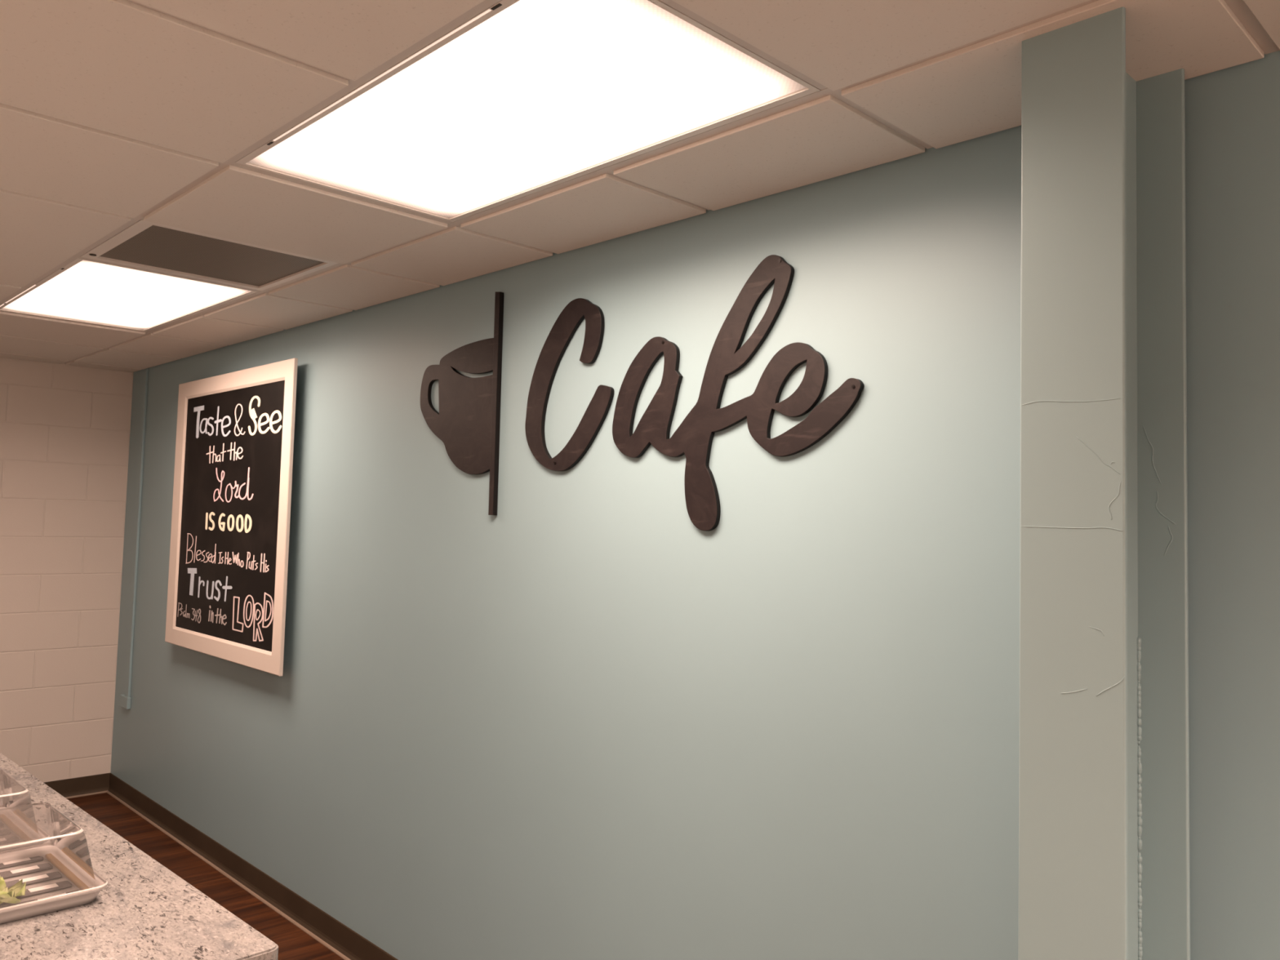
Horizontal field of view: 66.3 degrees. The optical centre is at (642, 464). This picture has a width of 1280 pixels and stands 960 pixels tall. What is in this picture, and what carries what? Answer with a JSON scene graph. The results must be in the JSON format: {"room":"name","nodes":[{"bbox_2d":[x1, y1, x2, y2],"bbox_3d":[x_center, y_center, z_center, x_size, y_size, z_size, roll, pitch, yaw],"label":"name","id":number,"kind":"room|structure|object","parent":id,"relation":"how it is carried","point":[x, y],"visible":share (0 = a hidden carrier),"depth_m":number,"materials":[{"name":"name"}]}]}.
{"room":"eatery","nodes":[
{"label":"eatery","id":0,"kind":"room"},
{"bbox_2d":[0,357,133,782],"bbox_3d":[-5.111,0.420,3.560,6.100,2.490,0.100,5,-5,-44],"label":"wall","id":1,"kind":"structure","parent":0,"point":[64,429],"depth_m":5.36,"materials":[{"name":"beige brick"}]},
{"bbox_2d":[43,773,110,798],"bbox_3d":[-5.137,1.608,3.410,5.996,0.102,0.021,5,-5,-44],"label":"baseboard","id":2,"kind":"structure","parent":1,"relation":"attached to","point":[71,788],"depth_m":5.41,"materials":[{"name":"brown plastic"}]},
{"bbox_2d":[66,792,344,959],"bbox_3d":[-1.931,1.599,0.125,6.200,0.100,9.400,5,-5,-44],"label":"floor","id":3,"kind":"structure","parent":0,"point":[293,943],"depth_m":4.24,"materials":[{"name":"brown wood"}]},
{"bbox_2d":[0,752,278,959],"bbox_3d":[-1.882,1.206,2.184,2.900,0.930,0.800,-2,-5,44],"label":"countertop","id":4,"kind":"structure","parent":3,"relation":"on","point":[144,911],"depth_m":1.57,"materials":[{"name":"stone"}]},
{"bbox_2d":[0,806,48,853],"bbox_3d":[-1.403,0.718,1.798,0.296,0.024,0.486,-2,-5,45],"label":"serving tray","id":5,"kind":"object","parent":4,"relation":"on","point":[13,830],"visible":0.71,"depth_m":1.94,"materials":[{"name":"grey plastic"}]},
{"bbox_2d":[0,768,49,848],"bbox_3d":[-1.401,0.660,1.802,0.298,0.091,0.488,-2,-5,45],"label":"lid","id":6,"kind":"object","parent":5,"relation":"on","point":[13,793],"visible":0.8,"depth_m":1.96,"materials":[{"name":"plastic"}]},
{"bbox_2d":[0,844,106,924],"bbox_3d":[-1.170,0.711,1.576,0.296,0.024,0.486,-2,-5,45],"label":"serving tray","id":7,"kind":"object","parent":4,"relation":"on","point":[47,872],"visible":0.96,"depth_m":1.70,"materials":[{"name":"grey plastic"}]},
{"bbox_2d":[0,876,26,904],"bbox_3d":[-1.065,0.698,1.598,0.116,0.030,0.093,0,-4,19],"label":"lettuce","id":8,"kind":"object","parent":7,"relation":"on","point":[6,895],"visible":1,"depth_m":1.61,"materials":[{"name":"yellow food"}]},
{"bbox_2d":[0,802,107,911],"bbox_3d":[-1.169,0.653,1.579,0.298,0.091,0.488,-2,-5,45],"label":"lid","id":9,"kind":"object","parent":7,"relation":"on","point":[68,837],"visible":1,"depth_m":1.72,"materials":[{"name":"plastic"}]},
{"bbox_2d":[1017,6,1190,959],"bbox_3d":[0.726,0.500,1.532,0.279,2.400,0.156,5,-5,-44],"label":"column","id":10,"kind":"structure","parent":3,"relation":"on","point":[1104,751],"depth_m":1.49,"materials":[{"name":"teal paint"}]},
{"bbox_2d":[0,0,1279,372],"bbox_3d":[-1.865,-0.876,0.272,6.000,0.120,9.200,5,-5,-44],"label":"ceiling","id":11,"kind":"structure","parent":0,"point":[115,114],"depth_m":1.93,"materials":[{"name":"tile"}]},
{"bbox_2d":[0,257,257,331],"bbox_3d":[-2.006,-0.639,3.743,0.581,0.034,1.190,5,-5,-44],"label":"recessed light","id":12,"kind":"object","parent":11,"relation":"in","point":[82,291],"visible":0.78,"depth_m":3.68,"materials":[{"name":"white plastic"}]},
{"bbox_2d":[80,218,337,290],"bbox_3d":[-1.367,-0.650,3.089,0.581,0.018,0.581,5,-5,-44],"label":"ceiling vent","id":13,"kind":"object","parent":11,"relation":"in","point":[147,245],"visible":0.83,"depth_m":3.08,"materials":[{"name":"grey metal"}]},
{"bbox_2d":[235,0,820,222],"bbox_3d":[-0.301,-0.697,2.000,0.581,0.034,1.190,5,-5,-44],"label":"recessed light","id":14,"kind":"object","parent":11,"relation":"in","point":[519,99],"visible":0.88,"depth_m":1.88,"materials":[{"name":"white plastic"}]},
{"bbox_2d":[110,50,1279,959],"bbox_3d":[0.283,0.490,2.327,0.100,2.490,9.200,5,-5,-44],"label":"wall","id":15,"kind":"structure","parent":0,"point":[580,719],"depth_m":2.38,"materials":[{"name":"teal paint"}]},
{"bbox_2d":[120,368,148,709],"bbox_3d":[-2.816,0.403,5.427,0.020,1.872,0.120,5,-5,-44],"label":"pipe","id":16,"kind":"object","parent":15,"relation":"attached to","point":[125,700],"depth_m":5.40,"materials":[{"name":"grey metal"}]},
{"bbox_2d":[164,358,297,675],"bbox_3d":[-1.877,0.226,4.450,0.060,1.287,1.308,5,-5,-44],"label":"chalkboard","id":17,"kind":"object","parent":15,"relation":"attached to","point":[230,531],"visible":1,"depth_m":4.36,"materials":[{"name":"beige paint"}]},
{"bbox_2d":[106,773,398,959],"bbox_3d":[0.208,1.679,2.214,0.021,0.102,9.200,5,-5,-44],"label":"baseboard","id":18,"kind":"structure","parent":15,"relation":"attached to","point":[347,944],"depth_m":4.09,"materials":[{"name":"brown plastic"}]},
{"bbox_2d":[420,291,503,515],"bbox_3d":[-0.607,-0.187,3.213,0.017,0.704,0.455,5,-5,-44],"label":"sign","id":19,"kind":"object","parent":15,"relation":"attached to","point":[467,422],"visible":1,"depth_m":3.15,"materials":[{"name":"black wood"}]},
{"bbox_2d":[524,297,613,471],"bbox_3d":[-0.215,-0.227,2.816,0.016,0.494,0.378,5,-5,-44],"label":"letter sign","id":20,"kind":"object","parent":15,"relation":"attached to","point":[573,314],"visible":1,"depth_m":2.81,"materials":[{"name":"black wood"}]},
{"bbox_2d":[612,254,863,530],"bbox_3d":[0.197,-0.162,2.388,0.016,0.652,0.787,5,-5,-44],"label":"sign","id":21,"kind":"object","parent":15,"relation":"attached to","point":[693,438],"visible":1,"depth_m":2.37,"materials":[{"name":"black wood"}]}
]}

